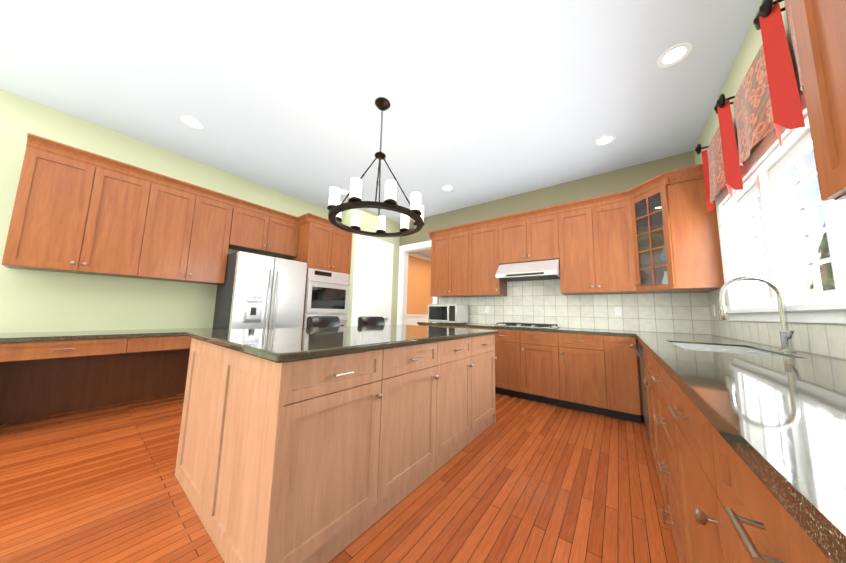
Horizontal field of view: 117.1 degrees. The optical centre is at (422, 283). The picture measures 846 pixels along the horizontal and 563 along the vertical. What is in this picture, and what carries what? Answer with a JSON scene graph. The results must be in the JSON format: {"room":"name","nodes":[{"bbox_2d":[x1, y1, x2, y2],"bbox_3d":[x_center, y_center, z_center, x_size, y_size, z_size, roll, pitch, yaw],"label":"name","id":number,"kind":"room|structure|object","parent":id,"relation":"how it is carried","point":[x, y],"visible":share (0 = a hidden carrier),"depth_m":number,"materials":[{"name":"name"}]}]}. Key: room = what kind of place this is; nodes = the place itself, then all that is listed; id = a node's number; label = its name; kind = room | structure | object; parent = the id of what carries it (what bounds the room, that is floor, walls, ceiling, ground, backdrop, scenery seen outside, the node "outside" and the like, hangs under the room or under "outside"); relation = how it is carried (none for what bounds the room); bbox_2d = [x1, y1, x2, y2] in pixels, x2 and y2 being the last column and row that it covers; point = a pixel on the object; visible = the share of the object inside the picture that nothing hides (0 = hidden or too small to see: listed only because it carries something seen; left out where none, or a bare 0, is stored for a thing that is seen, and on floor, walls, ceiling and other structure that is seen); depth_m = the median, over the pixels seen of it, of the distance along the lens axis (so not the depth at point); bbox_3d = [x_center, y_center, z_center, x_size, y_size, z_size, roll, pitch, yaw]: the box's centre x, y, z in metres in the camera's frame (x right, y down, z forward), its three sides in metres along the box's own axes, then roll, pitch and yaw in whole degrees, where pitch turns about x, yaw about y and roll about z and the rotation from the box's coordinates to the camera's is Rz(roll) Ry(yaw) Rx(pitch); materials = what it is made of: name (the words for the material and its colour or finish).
{"room":"kitchen","nodes":[
{"label":"kitchen","id":0,"kind":"room"},
{"bbox_2d":[0,89,328,332],"bbox_3d":[-3.517,-0.201,2.884,0.150,3.030,7.950,-4,-8,37],"label":"wall","id":1,"kind":"structure","parent":0,"point":[39,301],"depth_m":2.78,"materials":[{"name":"paint"}]},
{"bbox_2d":[1,133,160,278],"bbox_3d":[-3.400,-0.684,2.658,0.346,1.165,0.830,-4,-8,37],"label":"upper cabinet","id":2,"kind":"object","parent":1,"relation":"attached to","point":[78,210],"depth_m":2.50,"materials":[{"name":"brown wood"}]},
{"bbox_2d":[145,174,236,284],"bbox_3d":[-2.972,-0.609,3.222,0.346,1.165,0.836,-4,-8,37],"label":"upper cabinet","id":3,"kind":"object","parent":1,"relation":"attached to","point":[193,231],"depth_m":3.14,"materials":[{"name":"brown wood"}]},
{"bbox_2d":[229,198,300,258],"bbox_3d":[-2.438,-0.780,3.949,0.346,0.635,0.912,-4,-8,37],"label":"upper cabinet","id":4,"kind":"object","parent":1,"relation":"attached to","point":[257,229],"depth_m":3.81,"materials":[{"name":"brown wood"}]},
{"bbox_2d":[0,392,678,562],"bbox_3d":[-0.354,1.521,3.667,7.000,0.060,13.350,-4,-8,37],"label":"floor","id":5,"kind":"structure","parent":0,"point":[521,480],"depth_m":1.50,"materials":[{"name":"brown wood"}]},
{"bbox_2d":[0,328,218,423],"bbox_3d":[-3.109,0.907,2.665,0.652,0.800,1.525,-4,-8,37],"label":"desk","id":6,"kind":"object","parent":5,"relation":"on","point":[43,374],"visible":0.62,"depth_m":2.58,"materials":[{"name":"wood"}]},
{"bbox_2d":[213,251,306,329],"bbox_3d":[-2.296,0.542,3.665,0.755,1.790,0.910,-4,-8,37],"label":"refrigerator","id":7,"kind":"object","parent":5,"relation":"on","point":[256,291],"visible":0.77,"depth_m":3.42,"materials":[{"name":"metal"}]},
{"bbox_2d":[288,213,352,327],"bbox_3d":[-1.815,0.251,4.384,0.720,2.555,0.874,-4,-8,37],"label":"tall cabinet","id":8,"kind":"object","parent":5,"relation":"on","point":[324,244],"visible":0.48,"depth_m":4.21,"materials":[{"name":"brown wood"}]},
{"bbox_2d":[303,268,349,326],"bbox_3d":[-1.756,0.493,4.351,0.690,1.366,0.756,-4,-8,37],"label":"double oven","id":9,"kind":"object","parent":8,"relation":"in","point":[326,293],"visible":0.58,"depth_m":4.17,"materials":[{"name":"metal"}]},
{"bbox_2d":[306,316,340,326],"bbox_3d":[-0.992,0.874,2.830,0.536,1.007,0.480,-1,-7,19],"label":"stool","id":10,"kind":"object","parent":5,"relation":"on","point":[322,321],"visible":0.21,"depth_m":2.97,"materials":[{"name":"black leather"}]},
{"bbox_2d":[175,332,497,562],"bbox_3d":[-0.414,0.876,2.151,1.336,0.873,2.122,-4,-8,37],"label":"kitchen island","id":11,"kind":"object","parent":5,"relation":"on","point":[313,445],"depth_m":1.24,"materials":[{"name":"brown wood"}]},
{"bbox_2d":[186,324,497,363],"bbox_3d":[-0.417,0.424,2.213,1.350,0.035,2.180,-4,-8,37],"label":"island countertop","id":12,"kind":"structure","parent":11,"relation":"on","point":[274,345],"depth_m":1.53,"materials":[{"name":"black stone"}]},
{"bbox_2d":[358,316,384,325],"bbox_3d":[-0.554,0.936,3.278,0.537,1.007,0.481,-2,-7,27],"label":"stool","id":13,"kind":"object","parent":5,"relation":"on","point":[366,320],"visible":0.12,"depth_m":3.44,"materials":[{"name":"black leather"}]},
{"bbox_2d":[419,324,462,327],"bbox_3d":[0.433,1.144,4.324,0.852,0.876,0.621,-4,-8,37],"label":"base cabinet","id":14,"kind":"object","parent":5,"relation":"on","point":[419,324],"depth_m":4.10,"materials":[{"name":"brown wood"}]},
{"bbox_2d":[463,327,490,329],"bbox_3d":[0.905,1.115,3.971,0.571,0.876,0.621,-4,-8,37],"label":"base cabinet","id":15,"kind":"object","parent":5,"relation":"on","point":[463,327],"depth_m":3.73,"materials":[{"name":"brown wood"}]},
{"bbox_2d":[491,329,526,398],"bbox_3d":[1.262,1.093,3.703,0.566,0.876,0.621,-4,-8,37],"label":"base cabinet","id":16,"kind":"object","parent":5,"relation":"on","point":[510,345],"depth_m":3.41,"materials":[{"name":"brown wood"}]},
{"bbox_2d":[527,331,566,407],"bbox_3d":[1.618,1.071,3.436,0.566,0.876,0.621,-4,-8,37],"label":"base cabinet","id":17,"kind":"object","parent":5,"relation":"on","point":[546,351],"depth_m":3.15,"materials":[{"name":"brown wood"}]},
{"bbox_2d":[563,333,614,417],"bbox_3d":[1.976,1.049,3.168,0.571,0.876,0.621,-4,-8,37],"label":"base cabinet","id":18,"kind":"object","parent":5,"relation":"on","point":[597,374],"depth_m":2.88,"materials":[{"name":"brown wood"}]},
{"bbox_2d":[417,322,632,336],"bbox_3d":[1.226,0.644,3.787,2.850,0.035,0.625,-4,-8,37],"label":"countertop","id":19,"kind":"structure","parent":18,"relation":"on","point":[491,326],"depth_m":3.27,"materials":[{"name":"stone"}]},
{"bbox_2d":[428,304,467,323],"bbox_3d":[0.421,0.521,4.434,0.560,0.314,0.452,-4,-8,37],"label":"microwave","id":20,"kind":"object","parent":19,"relation":"on","point":[451,313],"visible":1,"depth_m":4.26,"materials":[{"name":"metal"}]},
{"bbox_2d":[494,322,559,328],"bbox_3d":[1.461,0.592,3.645,0.760,0.045,0.500,-4,-8,37],"label":"cooktop","id":21,"kind":"object","parent":19,"relation":"in","point":[528,325],"visible":1,"depth_m":3.52,"materials":[{"name":"metal"}]},
{"bbox_2d":[611,336,642,422],"bbox_3d":[2.242,1.033,2.969,0.336,0.876,0.621,-4,-8,37],"label":"base cabinet","id":22,"kind":"object","parent":5,"relation":"on","point":[628,390],"depth_m":2.69,"materials":[{"name":"brown wood"}]},
{"bbox_2d":[639,359,640,383],"bbox_3d":[2.642,1.011,2.695,0.635,0.876,0.580,-4,-8,37],"label":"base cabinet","id":23,"kind":"object","parent":5,"relation":"on","point":[639,359],"depth_m":2.65,"materials":[{"name":"brown wood"}]},
{"bbox_2d":[643,372,661,511],"bbox_3d":[1.750,0.971,1.496,0.621,0.640,0.820,-4,-8,37],"label":"base cabinet","id":24,"kind":"object","parent":5,"relation":"on","point":[650,395],"depth_m":1.80,"materials":[{"name":"brown wood"}]},
{"bbox_2d":[635,341,649,440],"bbox_3d":[2.148,0.932,2.096,0.619,0.872,0.584,-4,-8,37],"label":"dishwasher","id":25,"kind":"object","parent":24,"relation":"in","point":[643,377],"visible":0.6,"depth_m":2.23,"materials":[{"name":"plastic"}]},
{"bbox_2d":[650,354,677,555],"bbox_3d":[1.345,0.783,0.970,0.621,0.876,0.661,-4,-8,37],"label":"base cabinet","id":26,"kind":"object","parent":5,"relation":"on","point":[657,381],"depth_m":1.28,"materials":[{"name":"brown wood"}]},
{"bbox_2d":[662,368,705,562],"bbox_3d":[0.999,0.722,0.514,0.621,0.876,0.611,-4,-8,37],"label":"base cabinet","id":27,"kind":"object","parent":5,"relation":"on","point":[679,418],"depth_m":0.88,"materials":[{"name":"brown wood"}]},
{"bbox_2d":[690,400,830,562],"bbox_3d":[0.684,0.667,0.098,0.621,0.876,0.681,-4,-8,37],"label":"base cabinet","id":28,"kind":"object","parent":5,"relation":"on","point":[722,504],"depth_m":0.44,"materials":[{"name":"brown wood"}]},
{"bbox_2d":[633,331,845,562],"bbox_3d":[1.482,0.352,1.182,0.655,0.035,4.510,-4,-8,37],"label":"countertop","id":29,"kind":"structure","parent":28,"relation":"on","point":[778,423],"depth_m":0.46,"materials":[{"name":"stone"}]},
{"bbox_2d":[671,342,786,356],"bbox_3d":[1.774,0.499,1.541,0.386,0.208,0.696,-4,-8,37],"label":"sink","id":30,"kind":"object","parent":29,"relation":"in","point":[720,348],"visible":0.08,"depth_m":1.62,"materials":[{"name":"metal"}]},
{"bbox_2d":[718,276,796,351],"bbox_3d":[1.866,0.161,1.450,0.267,0.421,0.141,-4,-8,37],"label":"faucet","id":31,"kind":"object","parent":29,"relation":"on","point":[786,335],"visible":1,"depth_m":1.43,"materials":[{"name":"silver metal"}]},
{"bbox_2d":[341,208,399,325],"bbox_3d":[-1.190,0.130,5.287,0.660,3.030,1.277,-4,-8,37],"label":"wall","id":32,"kind":"structure","parent":0,"point":[368,220],"depth_m":5.13,"materials":[{"name":"paint"}]},
{"bbox_2d":[351,234,393,325],"bbox_3d":[-0.960,0.362,5.004,0.023,2.515,0.990,-4,-8,37],"label":"door frame","id":33,"kind":"structure","parent":32,"relation":"attached to","point":[356,271],"depth_m":4.79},
{"bbox_2d":[356,239,389,325],"bbox_3d":[-0.935,0.404,4.980,0.084,2.412,0.800,-4,-8,37],"label":"pantry door","id":34,"kind":"structure","parent":32,"relation":"in","point":[373,281],"depth_m":5.03,"materials":[{"name":"wood"}]},
{"bbox_2d":[0,0,760,256],"bbox_3d":[-0.280,-1.569,4.020,7.000,0.100,13.350,-4,-8,37],"label":"ceiling","id":35,"kind":"structure","parent":0,"point":[491,100],"depth_m":2.23,"materials":[{"name":"white paint"}]},
{"bbox_2d":[180,116,203,128],"bbox_3d":[-2.461,-1.711,2.757,0.189,0.006,0.189,-3,-8,31],"label":"recessed light","id":36,"kind":"object","parent":35,"relation":"in","point":[187,120],"depth_m":2.75,"materials":[{"name":"white"}]},
{"bbox_2d":[340,189,348,194],"bbox_3d":[-1.308,-1.510,4.280,0.189,0.006,0.189,-3,-8,31],"label":"recessed light","id":37,"kind":"object","parent":35,"relation":"in","point":[342,191],"depth_m":4.27,"materials":[{"name":"white"}]},
{"bbox_2d":[327,97,424,236],"bbox_3d":[-0.391,-1.114,2.385,0.862,1.180,0.854,-4,-8,37],"label":"chandelier","id":38,"kind":"object","parent":35,"relation":"hanging from","point":[336,207],"visible":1,"depth_m":2.14,"materials":[{"name":"brown metal"}]},
{"bbox_2d":[441,185,453,190],"bbox_3d":[0.386,-1.493,4.067,0.189,0.006,0.189,0,-7,13],"label":"recessed light","id":39,"kind":"object","parent":35,"relation":"in","point":[447,187],"depth_m":4.07,"materials":[{"name":"white"}]},
{"bbox_2d":[595,134,615,145],"bbox_3d":[2.026,-1.590,2.875,0.189,0.006,0.189,-3,-8,31],"label":"recessed light","id":40,"kind":"object","parent":35,"relation":"in","point":[606,139],"depth_m":2.87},
{"bbox_2d":[657,42,691,67],"bbox_3d":[1.876,-1.701,1.932,0.189,0.006,0.189,0,-7,13],"label":"recessed light","id":41,"kind":"object","parent":35,"relation":"in","point":[674,54],"depth_m":1.93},
{"bbox_2d":[407,255,432,314],"bbox_3d":[-0.279,0.526,8.566,0.150,3.030,4.800,-4,-8,37],"label":"wall","id":42,"kind":"structure","parent":0,"point":[419,298],"depth_m":8.64,"materials":[{"name":"orange paint"}]},
{"bbox_2d":[406,252,430,324],"bbox_3d":[-0.216,0.512,8.425,0.120,3.029,4.649,-4,-8,37],"label":"trim","id":43,"kind":"structure","parent":42,"relation":"attached to","point":[412,319],"depth_m":8.35,"materials":[{"name":"white paint"}]},
{"bbox_2d":[400,151,702,334],"bbox_3d":[1.073,0.092,4.478,5.550,3.030,0.150,-4,-8,37],"label":"wall","id":44,"kind":"structure","parent":0,"point":[618,180],"depth_m":3.87,"materials":[{"name":"green paint"}]},
{"bbox_2d":[397,240,437,324],"bbox_3d":[-0.088,0.417,5.299,1.030,2.515,0.171,-4,-8,37],"label":"door frame","id":45,"kind":"structure","parent":44,"relation":"attached to","point":[404,250],"depth_m":5.54,"materials":[{"name":"white wood"}]},
{"bbox_2d":[431,224,470,296],"bbox_3d":[0.572,-0.357,4.598,0.811,1.184,0.346,-4,-8,37],"label":"upper cabinet","id":46,"kind":"object","parent":44,"relation":"attached to","point":[450,247],"depth_m":4.45,"materials":[{"name":"brown wood"}]},
{"bbox_2d":[471,216,506,295],"bbox_3d":[1.055,-0.387,4.236,0.641,1.184,0.346,-4,-8,37],"label":"upper cabinet","id":47,"kind":"object","parent":44,"relation":"attached to","point":[486,235],"depth_m":4.07,"materials":[{"name":"brown wood"}]},
{"bbox_2d":[503,208,550,263],"bbox_3d":[1.596,-0.650,3.861,0.820,0.720,0.346,-4,-8,37],"label":"upper cabinet","id":48,"kind":"object","parent":44,"relation":"attached to","point":[526,235],"depth_m":3.71,"materials":[{"name":"brown wood"}]},
{"bbox_2d":[496,259,559,281],"bbox_3d":[1.535,-0.180,3.740,0.810,0.231,0.503,-4,-8,37],"label":"range hood","id":49,"kind":"object","parent":48,"relation":"attached to","point":[536,270],"visible":0.89,"depth_m":3.58,"materials":[{"name":"metal"}]},
{"bbox_2d":[439,279,710,334],"bbox_3d":[1.707,0.290,3.872,3.510,0.710,0.008,-4,-8,37],"label":"tile backsplash","id":50,"kind":"structure","parent":44,"relation":"attached to","point":[541,301],"depth_m":3.46,"materials":[{"name":"beige tile"}]},
{"bbox_2d":[614,307,621,315],"bbox_3d":[2.471,0.355,3.275,0.070,0.114,0.007,-4,-8,37],"label":"electrical outlet plate","id":51,"kind":"object","parent":50,"relation":"attached to","point":[618,311],"depth_m":3.27,"materials":[{"name":"white plastic"}]},
{"bbox_2d":[551,189,642,294],"bbox_3d":[2.212,-0.460,3.350,0.878,1.184,0.378,-4,-8,37],"label":"upper cabinet","id":52,"kind":"object","parent":44,"relation":"attached to","point":[591,237],"depth_m":3.21,"materials":[{"name":"brown wood"}]},
{"bbox_2d":[627,184,678,287],"bbox_3d":[2.467,-0.483,2.801,0.288,1.020,0.288,-4,-8,37],"label":"upper cabinet","id":53,"kind":"object","parent":44,"relation":"attached to","point":[659,233],"depth_m":2.90,"materials":[{"name":"brown wood"}]},
{"bbox_2d":[694,0,836,358],"bbox_3d":[0.799,-0.466,-0.349,0.150,3.030,7.950,-4,-8,37],"label":"wall","id":54,"kind":"structure","parent":0,"point":[752,43],"depth_m":1.89,"materials":[{"name":"paint"}]},
{"bbox_2d":[695,0,804,211],"bbox_3d":[2.038,-1.058,1.585,0.127,0.785,2.200,-4,-8,37],"label":"valance","id":55,"kind":"object","parent":54,"relation":"attached to","point":[766,100],"visible":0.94,"depth_m":1.49,"materials":[{"name":"fabric"}]},
{"bbox_2d":[707,289,845,359],"bbox_3d":[1.763,0.082,1.024,0.008,0.480,4.500,-4,-8,37],"label":"tile backsplash","id":56,"kind":"structure","parent":54,"relation":"attached to","point":[823,339],"depth_m":1.60,"materials":[{"name":"beige tile"}]},
{"bbox_2d":[711,305,714,315],"bbox_3d":[3.001,0.279,2.672,0.005,0.114,0.070,-4,-8,37],"label":"electrical outlet plate","id":57,"kind":"object","parent":56,"relation":"attached to","point":[713,309],"depth_m":2.66,"materials":[{"name":"white plastic"}]},
{"bbox_2d":[715,94,845,323],"bbox_3d":[2.141,-0.342,1.469,0.194,1.120,2.150,-4,-8,37],"label":"kitchen window","id":58,"kind":"structure","parent":54,"relation":"in","point":[765,182],"depth_m":1.65,"materials":[{"name":"clear glass"}]},
{"bbox_2d":[790,0,845,200],"bbox_3d":[0.964,-0.845,0.323,0.346,1.165,0.825,-4,-8,37],"label":"upper cabinet","id":59,"kind":"object","parent":54,"relation":"attached to","point":[820,30],"visible":1,"depth_m":0.64,"materials":[{"name":"brown wood"}]},
{"label":"outside","id":60,"kind":"structure","parent":0,"visible":0},
{"bbox_3d":[20.590,1.526,-5.289,37.190,0.100,42.000,-4,-8,37],"label":"ground","id":61,"kind":"structure","parent":60,"visible":0},
{"bbox_2d":[810,222,834,290],"bbox_3d":[15.120,-0.351,9.290,2.503,6.675,2.487,-4,-8,37],"label":"tree","id":62,"kind":"object","parent":61,"relation":"on","point":[823,278],"depth_m":9.40,"materials":[{"name":"green plant"}]}
]}

